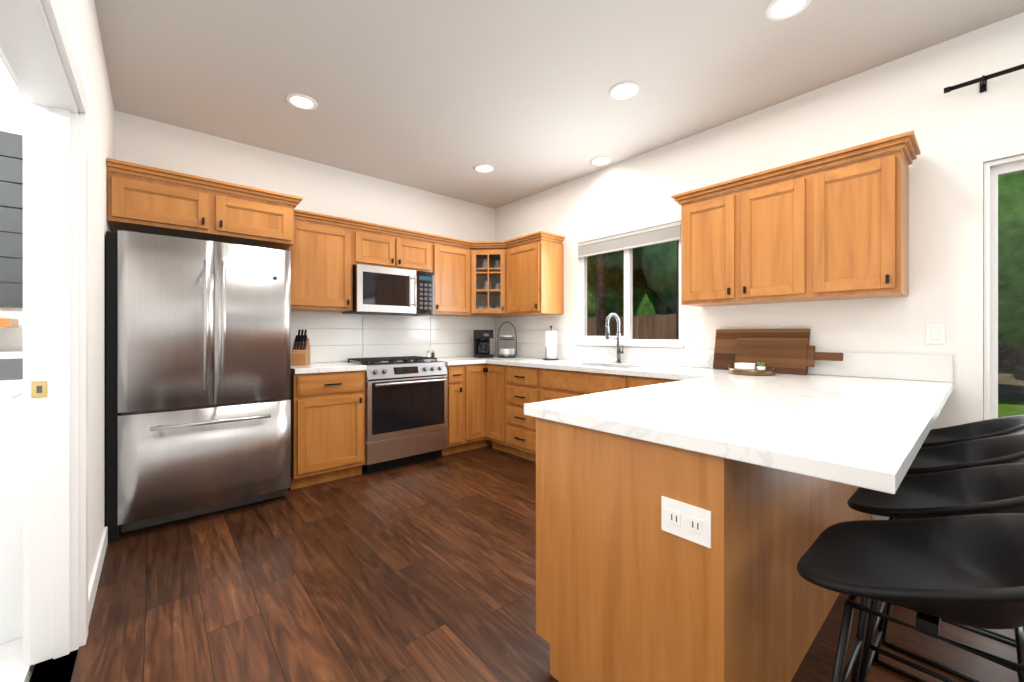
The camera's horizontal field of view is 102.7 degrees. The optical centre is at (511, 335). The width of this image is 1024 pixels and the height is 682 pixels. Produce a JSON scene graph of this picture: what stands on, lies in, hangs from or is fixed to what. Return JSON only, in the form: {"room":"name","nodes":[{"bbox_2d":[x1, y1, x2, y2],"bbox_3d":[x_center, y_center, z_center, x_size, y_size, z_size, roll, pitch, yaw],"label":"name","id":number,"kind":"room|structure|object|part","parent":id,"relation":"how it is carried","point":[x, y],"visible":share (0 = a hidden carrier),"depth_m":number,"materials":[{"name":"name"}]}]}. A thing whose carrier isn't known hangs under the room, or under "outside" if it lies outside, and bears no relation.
{"room":"kitchen","nodes":[
{"label":"kitchen","id":0,"kind":"room"},
{"bbox_2d":[0,58,22,351],"bbox_3d":[-3.244,-0.200,1.499,2.250,2.760,0.120,0,0,-41],"label":"wall","id":1,"kind":"structure","parent":0,"point":[11,121],"depth_m":2.05,"materials":[{"name":"white paint"}]},
{"bbox_2d":[0,131,22,326],"bbox_3d":[-3.143,-0.524,1.374,2.258,0.968,0.198,0,0,-41],"label":"wall panel","id":2,"kind":"object","parent":1,"relation":"attached to","point":[11,197],"visible":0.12,"depth_m":2.04,"materials":[{"name":"grey"}]},
{"bbox_2d":[0,637,34,681],"bbox_3d":[-2.265,1.205,0.350,2.280,0.050,2.900,0,0,-41],"label":"floor","id":3,"kind":"structure","parent":0,"point":[13,668],"depth_m":1.47,"materials":[{"name":"tile"}]},
{"bbox_2d":[0,351,22,643],"bbox_3d":[-2.398,0.630,1.639,0.690,1.100,0.700,0,0,-41],"label":"washer","id":4,"kind":"object","parent":3,"relation":"on","point":[11,495],"visible":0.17,"depth_m":1.58,"materials":[{"name":"white enameled metal"},{"name":"gray plastic"}]},
{"bbox_2d":[59,0,113,585],"bbox_3d":[-0.343,-0.200,-0.033,0.120,2.760,7.600,0,0,-41],"label":"wall","id":5,"kind":"structure","parent":0,"point":[81,21],"depth_m":1.98,"materials":[{"name":"white paint"}]},
{"bbox_2d":[0,0,87,665],"bbox_3d":[-1.310,0.128,1.080,0.156,2.105,1.300,0,0,-41],"label":"door frame","id":6,"kind":"structure","parent":5,"relation":"attached to","point":[37,57],"depth_m":1.49,"materials":[{"name":"white wood"}]},
{"bbox_2d":[88,527,107,625],"bbox_3d":[-1.989,1.130,1.964,0.014,0.100,0.925,0,0,-41],"label":"baseboard","id":7,"kind":"structure","parent":5,"relation":"attached to","point":[95,577],"depth_m":1.91,"materials":[{"name":"white wood"}]},
{"bbox_2d":[114,110,494,362],"bbox_3d":[-1.539,-0.200,4.042,3.660,2.760,0.120,0,0,-41],"label":"wall","id":8,"kind":"structure","parent":0,"point":[319,188],"depth_m":3.68,"materials":[{"name":"white paint"}]},
{"bbox_2d":[107,162,213,240],"bbox_3d":[-2.391,-0.836,2.802,0.500,0.312,0.627,0,0,-41],"label":"upper cabinet","id":9,"kind":"object","parent":8,"relation":"attached to","point":[139,204],"depth_m":2.57,"materials":[{"name":"brown wood"}]},
{"bbox_2d":[214,186,297,249],"bbox_3d":[-2.015,-0.836,3.129,0.497,0.312,0.627,0,0,-41],"label":"upper cabinet","id":10,"kind":"object","parent":8,"relation":"attached to","point":[247,220],"depth_m":2.91,"materials":[{"name":"brown wood"}]},
{"bbox_2d":[288,214,353,313],"bbox_3d":[-1.717,-0.596,3.574,0.537,0.752,0.347,0,0,-41],"label":"upper cabinet","id":11,"kind":"object","parent":8,"relation":"attached to","point":[322,262],"depth_m":3.46,"materials":[{"name":"brown wood"}]},
{"bbox_2d":[354,222,433,272],"bbox_3d":[-1.214,-0.801,4.011,0.796,0.342,0.347,0,0,-41],"label":"upper cabinet","id":12,"kind":"object","parent":8,"relation":"attached to","point":[372,247],"depth_m":3.86,"materials":[{"name":"brown wood"}]},
{"bbox_2d":[342,264,434,315],"bbox_3d":[-1.173,-0.413,3.964,0.772,0.423,0.445,0,0,-41],"label":"over-the-range microwave","id":13,"kind":"object","parent":12,"relation":"attached to","point":[378,290],"visible":1,"depth_m":3.80,"materials":[{"name":"silver metal"}]},
{"bbox_2d":[414,238,477,317],"bbox_3d":[-0.703,-0.596,4.429,0.523,0.752,0.387,0,0,-41],"label":"upper cabinet","id":14,"kind":"object","parent":8,"relation":"attached to","point":[453,265],"depth_m":4.33,"materials":[{"name":"brown wood"}]},
{"bbox_2d":[474,246,501,309],"bbox_3d":[-0.256,-0.608,4.445,0.273,0.635,0.273,0,0,-41],"label":"upper cabinet","id":15,"kind":"object","parent":0,"relation":"attached to","point":[487,259],"depth_m":4.70,"materials":[{"name":"brown wood"}]},
{"bbox_3d":[-0.241,-0.616,4.656,0.649,0.792,0.649,0,0,-41],"label":"cabinet corner glass","id":16,"kind":"part","parent":15,"relation":"part of","materials":[{"name":"brown wood"}]},
{"bbox_2d":[70,445,1018,681],"bbox_3d":[0.993,1.205,1.129,3.420,0.050,7.600,0,0,-41],"label":"floor","id":17,"kind":"structure","parent":0,"point":[424,571],"depth_m":1.84,"materials":[{"name":"brown wood"}]},
{"bbox_2d":[106,230,290,542],"bbox_3d":[-2.145,0.287,2.857,0.939,1.785,0.812,0,0,-41],"label":"fridge","id":18,"kind":"object","parent":17,"relation":"on","point":[115,529],"depth_m":2.54,"materials":[{"name":"silver metal"}]},
{"bbox_3d":[-1.909,0.242,2.623,0.890,1.685,0.147,0,0,-41],"label":"fridge door","id":19,"kind":"part","parent":18,"relation":"part of","materials":[{"name":"silver metal"}]},
{"bbox_2d":[287,370,364,489],"bbox_3d":[-1.623,0.735,3.470,0.542,0.890,0.627,0,0,-41],"label":"base cabinet","id":20,"kind":"object","parent":17,"relation":"on","point":[328,406],"depth_m":3.22,"materials":[{"name":"brown wood"}]},
{"bbox_2d":[291,362,365,373],"bbox_3d":[-1.620,0.270,3.466,0.542,0.040,0.637,0,0,-41],"label":"countertop","id":21,"kind":"structure","parent":20,"relation":"on","point":[297,369],"depth_m":3.31,"materials":[{"name":"white stone"}]},
{"bbox_2d":[291,329,309,365],"bbox_3d":[-1.790,0.099,3.473,0.110,0.300,0.190,0,0,-16],"label":"knife block","id":22,"kind":"object","parent":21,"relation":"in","point":[300,353],"visible":1,"depth_m":3.43,"materials":[{"name":"brown wood"}]},
{"bbox_2d":[346,356,446,473],"bbox_3d":[-1.091,0.699,3.870,0.772,0.962,0.687,0,0,-41],"label":"range","id":23,"kind":"object","parent":17,"relation":"on","point":[405,410],"visible":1,"depth_m":3.64,"materials":[{"name":"silver metal"}]},
{"bbox_2d":[440,362,465,455],"bbox_3d":[-0.750,0.735,4.229,0.200,0.890,0.627,0,0,-41],"label":"base cabinet","id":24,"kind":"object","parent":17,"relation":"on","point":[456,372],"depth_m":4.01,"materials":[{"name":"brown wood"}]},
{"bbox_2d":[424,354,503,365],"bbox_3d":[-0.411,0.270,4.517,1.089,0.040,0.637,0,0,-41],"label":"countertop","id":25,"kind":"structure","parent":24,"relation":"on","point":[447,360],"depth_m":4.23,"materials":[{"name":"white stone"}]},
{"bbox_2d":[427,350,434,357],"bbox_3d":[-0.866,0.205,4.361,0.095,0.088,0.040,0,0,-41],"label":"salt","id":26,"kind":"object","parent":25,"relation":"on","point":[432,354],"visible":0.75,"depth_m":4.36,"materials":[{"name":"clear glass"}]},
{"bbox_2d":[474,330,493,357],"bbox_3d":[-0.318,0.094,4.613,0.170,0.310,0.241,0,0,-21],"label":"coffee maker","id":27,"kind":"object","parent":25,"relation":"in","point":[482,343],"visible":1,"depth_m":4.55,"materials":[{"name":"black plastic"}]},
{"bbox_2d":[497,322,516,357],"bbox_3d":[-0.056,0.046,4.668,0.228,0.402,0.228,0,0,-41],"label":"tiered stand","id":28,"kind":"object","parent":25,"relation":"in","point":[506,353],"visible":1,"depth_m":4.62,"materials":[{"name":"black metal"}]},
{"bbox_2d":[466,362,485,450],"bbox_3d":[-0.549,0.735,4.365,0.282,0.890,0.684,0,0,-41],"label":"base cabinet","id":29,"kind":"object","parent":17,"relation":"on","point":[475,371],"depth_m":4.16,"materials":[{"name":"brown wood"}]},
{"bbox_2d":[486,362,505,451],"bbox_3d":[0.039,0.735,4.307,0.684,0.890,0.330,0,0,-41],"label":"base cabinet","id":30,"kind":"object","parent":17,"relation":"on","point":[495,371],"depth_m":4.12,"materials":[{"name":"brown wood"}]},
{"bbox_2d":[506,362,553,458],"bbox_3d":[0.321,0.735,4.026,0.627,0.890,0.465,0,0,-41],"label":"base cabinet","id":31,"kind":"object","parent":17,"relation":"on","point":[523,383],"depth_m":3.84,"materials":[{"name":"brown wood"}]},
{"bbox_2d":[486,358,729,377],"bbox_3d":[0.710,0.270,3.572,0.637,0.040,2.260,0,0,-41],"label":"countertop","id":32,"kind":"structure","parent":31,"relation":"on","point":[571,363],"depth_m":3.27,"materials":[{"name":"white stone"}]},
{"bbox_2d":[543,326,558,359],"bbox_3d":[0.399,0.076,4.190,0.160,0.345,0.160,0,0,-41],"label":"paper towel holder","id":33,"kind":"object","parent":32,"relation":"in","point":[551,345],"visible":1,"depth_m":4.14,"materials":[{"name":"white paper"}]},
{"bbox_2d":[605,314,625,361],"bbox_3d":[0.905,0.027,3.602,0.219,0.445,0.090,0,0,-41],"label":"faucet","id":34,"kind":"object","parent":32,"relation":"on","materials":[{"name":"silver metal"}]},
{"bbox_2d":[626,374,677,385],"bbox_3d":[1.274,0.735,2.930,0.627,0.890,0.620,0,0,-41],"label":"base cabinet","id":35,"kind":"object","parent":17,"relation":"on","point":[631,379],"depth_m":2.86,"materials":[{"name":"brown wood"}]},
{"bbox_2d":[526,418,871,681],"bbox_3d":[1.111,0.735,1.943,2.167,0.890,0.655,0,0,-41],"label":"base cabinet","id":36,"kind":"object","parent":17,"relation":"on","point":[690,506],"depth_m":1.22,"materials":[{"name":"brown wood"}]},
{"bbox_2d":[661,495,711,548],"bbox_3d":[0.447,0.480,1.058,0.008,0.090,0.130,0,0,-41],"label":"outlet","id":37,"kind":"object","parent":36,"relation":"attached to","point":[688,521],"depth_m":1.05,"materials":[{"name":"white plastic"}]},
{"bbox_2d":[522,373,952,493],"bbox_3d":[1.193,0.270,1.836,2.185,0.040,0.995,0,0,-41],"label":"countertop","id":38,"kind":"structure","parent":36,"relation":"on","point":[840,429],"depth_m":1.26,"materials":[{"name":"white stone"}]},
{"bbox_2d":[728,362,776,375],"bbox_3d":[1.546,0.211,2.642,0.260,0.076,0.268,0,0,-41],"label":"round tray","id":39,"kind":"object","parent":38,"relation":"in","point":[751,369],"visible":1,"depth_m":2.59,"materials":[{"name":"brown wood"}]},
{"bbox_2d":[713,329,842,374],"bbox_3d":[1.750,0.102,2.753,0.111,0.292,0.760,0,0,-41],"label":"cutting boards","id":40,"kind":"object","parent":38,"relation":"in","point":[788,351],"visible":0.94,"depth_m":2.75,"materials":[{"name":"brown wood"}]},
{"bbox_2d":[831,595,1023,681],"bbox_3d":[0.882,0.862,0.860,0.412,0.637,0.392,0,0,-41],"label":"stool leg","id":41,"kind":"object","parent":17,"relation":"on","point":[928,625],"visible":0.56,"depth_m":0.86,"materials":[{"name":"black metal"}]},
{"bbox_2d":[797,513,1023,628],"bbox_3d":[0.890,0.439,0.851,0.453,0.206,0.451,0,0,-41],"label":"seat","id":42,"kind":"object","parent":41,"relation":"on","point":[967,570],"visible":1,"depth_m":0.89,"materials":[{"name":"black plastic"}]},
{"bbox_2d":[858,517,1015,681],"bbox_3d":[1.282,0.862,1.208,0.412,0.637,0.392,0,0,-41],"label":"stool leg","id":43,"kind":"object","parent":17,"relation":"on","point":[871,653],"visible":0.27,"depth_m":1.22,"materials":[{"name":"black metal"}]},
{"bbox_2d":[847,463,1023,518],"bbox_3d":[1.290,0.439,1.199,0.453,0.206,0.451,0,0,-41],"label":"seat","id":44,"kind":"object","parent":43,"relation":"on","point":[990,489],"visible":0.65,"depth_m":1.25,"materials":[{"name":"black plastic"}]},
{"bbox_2d":[881,603,1015,681],"bbox_3d":[1.682,0.862,1.555,0.412,0.637,0.392,0,0,-41],"label":"stool leg","id":45,"kind":"object","parent":17,"relation":"on","point":[930,662],"visible":0.1,"depth_m":1.51,"materials":[{"name":"black metal"}]},
{"bbox_2d":[906,433,1023,474],"bbox_3d":[1.690,0.439,1.547,0.453,0.206,0.451,0,0,-41],"label":"seat","id":46,"kind":"object","parent":45,"relation":"on","point":[1004,449],"visible":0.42,"depth_m":1.60,"materials":[{"name":"black plastic"}]},
{"bbox_3d":[2.082,0.861,1.903,0.412,0.637,0.392,0,0,-41],"label":"stool leg","id":47,"kind":"object","parent":17,"relation":"on","visible":0},
{"bbox_2d":[921,414,1023,447],"bbox_3d":[2.090,0.439,1.894,0.453,0.206,0.451,0,0,-41],"label":"seat","id":48,"kind":"object","parent":47,"relation":"on","point":[1003,426],"visible":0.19,"depth_m":1.94,"materials":[{"name":"black plastic"}]},
{"bbox_2d":[546,390,569,397],"bbox_3d":[0.724,0.517,3.100,0.020,0.055,1.306,0,0,-41],"label":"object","id":49,"kind":"structure","parent":0,"relation":"attached to","point":[549,393],"depth_m":3.50,"materials":[{"name":"brown wood"}]},
{"bbox_2d":[94,0,1023,208],"bbox_3d":[0.094,-1.620,0.426,5.940,0.080,7.720,0,0,-41],"label":"ceiling","id":50,"kind":"structure","parent":0,"point":[443,97],"depth_m":2.44,"materials":[{"name":"grey paint"}]},
{"bbox_2d":[286,93,317,109],"bbox_3d":[-1.419,-1.575,2.768,0.189,0.009,0.189,0,0,10],"label":"recessed light","id":51,"kind":"object","parent":50,"relation":"in","point":[300,101],"depth_m":2.76,"materials":[{"name":"white"}]},
{"bbox_2d":[474,164,493,172],"bbox_3d":[-0.268,-1.575,3.875,0.189,0.009,0.189,0,0,25],"label":"recessed light","id":52,"kind":"object","parent":50,"relation":"in","point":[482,168],"depth_m":3.87,"materials":[{"name":"white"}]},
{"bbox_2d":[590,156,611,165],"bbox_3d":[0.805,-1.575,3.708,0.189,0.009,0.189,0,0,25],"label":"recessed light","id":53,"kind":"object","parent":50,"relation":"in","point":[602,160],"depth_m":3.70,"materials":[{"name":"white"}]},
{"bbox_2d":[609,82,639,99],"bbox_3d":[0.724,-1.575,2.643,0.189,0.009,0.189,0,0,25],"label":"recessed light","id":54,"kind":"object","parent":50,"relation":"in","point":[623,90],"depth_m":2.64,"materials":[{"name":"white"}]},
{"bbox_2d":[765,0,811,20],"bbox_3d":[1.321,-1.575,1.956,0.189,0.009,0.189,0,0,40],"label":"recessed light","id":55,"kind":"object","parent":50,"relation":"in","point":[777,10],"depth_m":1.98,"materials":[{"name":"white"}]},
{"bbox_2d":[554,370,625,393],"bbox_3d":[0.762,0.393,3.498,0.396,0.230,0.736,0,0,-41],"label":"base cabinet","id":56,"kind":"object","parent":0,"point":[565,381],"depth_m":3.25,"materials":[{"name":"brown wood"}]},
{"bbox_2d":[495,12,1023,519],"bbox_3d":[2.329,-0.200,2.290,0.120,2.760,7.600,0,0,-41],"label":"wall","id":57,"kind":"structure","parent":0,"point":[965,134],"depth_m":2.38,"materials":[{"name":"white paint"}]},
{"bbox_2d":[498,234,564,317],"bbox_3d":[0.202,-0.596,4.347,0.387,0.752,0.576,0,0,-41],"label":"upper cabinet","id":58,"kind":"object","parent":57,"relation":"attached to","point":[532,272],"depth_m":4.19,"materials":[{"name":"brown wood"}]},
{"bbox_2d":[573,342,684,347],"bbox_3d":[1.032,0.084,3.732,0.125,0.032,1.140,0,0,-41],"label":"window sill","id":59,"kind":"structure","parent":57,"relation":"attached to","point":[670,345],"depth_m":3.59,"materials":[{"name":"white"}]},
{"bbox_2d":[581,240,680,343],"bbox_3d":[1.063,-0.425,3.760,0.062,1.006,1.076,0,0,-41],"label":"window","id":60,"kind":"structure","parent":57,"relation":"in","point":[627,337],"depth_m":3.75,"materials":[{"name":"white plastic"}]},
{"bbox_2d":[578,221,680,257],"bbox_3d":[1.027,-0.854,3.729,0.031,0.146,1.068,0,0,-41],"label":"window blinds","id":61,"kind":"object","parent":60,"relation":"attached to","point":[664,233],"visible":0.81,"depth_m":3.65,"materials":[{"name":"grey fabric"}]},
{"bbox_2d":[472,322,945,344],"bbox_3d":[0.927,-0.011,3.537,0.360,0.118,3.856,0,0,-41],"label":"backsplash","id":62,"kind":"structure","parent":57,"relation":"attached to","point":[935,332],"depth_m":4.26,"materials":[{"name":"white tile"}]},
{"bbox_2d":[678,170,789,306],"bbox_3d":[1.594,-0.596,2.775,0.347,0.752,0.773,0,0,-41],"label":"upper cabinet","id":63,"kind":"object","parent":57,"relation":"attached to","point":[735,245],"depth_m":2.68,"materials":[{"name":"brown wood"}]},
{"bbox_2d":[574,346,952,381],"bbox_3d":[1.492,0.177,3.142,0.020,0.144,2.575,0,0,-41],"label":"backsplash","id":64,"kind":"structure","parent":57,"relation":"attached to","point":[924,367],"depth_m":2.49,"materials":[{"name":"white tile"}]},
{"bbox_2d":[790,138,913,301],"bbox_3d":[1.950,-0.596,2.366,0.347,0.752,0.462,0,0,-41],"label":"upper cabinet","id":65,"kind":"object","parent":57,"relation":"attached to","point":[849,222],"depth_m":2.24,"materials":[{"name":"brown wood"}]},
{"bbox_2d":[944,64,1023,93],"bbox_3d":[3.045,-1.280,1.296,0.098,0.070,2.310,0,0,-41],"label":"curtain rod","id":66,"kind":"object","parent":57,"relation":"attached to","point":[983,79],"visible":1,"depth_m":2.06,"materials":[{"name":"black metal"}]},
{"bbox_2d":[984,155,1023,419],"bbox_3d":[3.086,0.146,1.423,0.085,2.068,1.896,0,0,-41],"label":"sliding door","id":67,"kind":"structure","parent":57,"relation":"attached to","point":[993,170],"depth_m":2.11,"materials":[{"name":"white plastic"}]},
{"label":"outside","id":68,"kind":"structure","parent":0,"visible":0},
{"bbox_2d":[587,168,1023,419],"bbox_3d":[16.511,-10.898,17.665,41.460,24.577,65.000,0,0,-41],"label":"garden","id":69,"kind":"object","parent":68,"point":[1009,288],"depth_m":8.54,"materials":[{"name":"green plant"}]}
]}

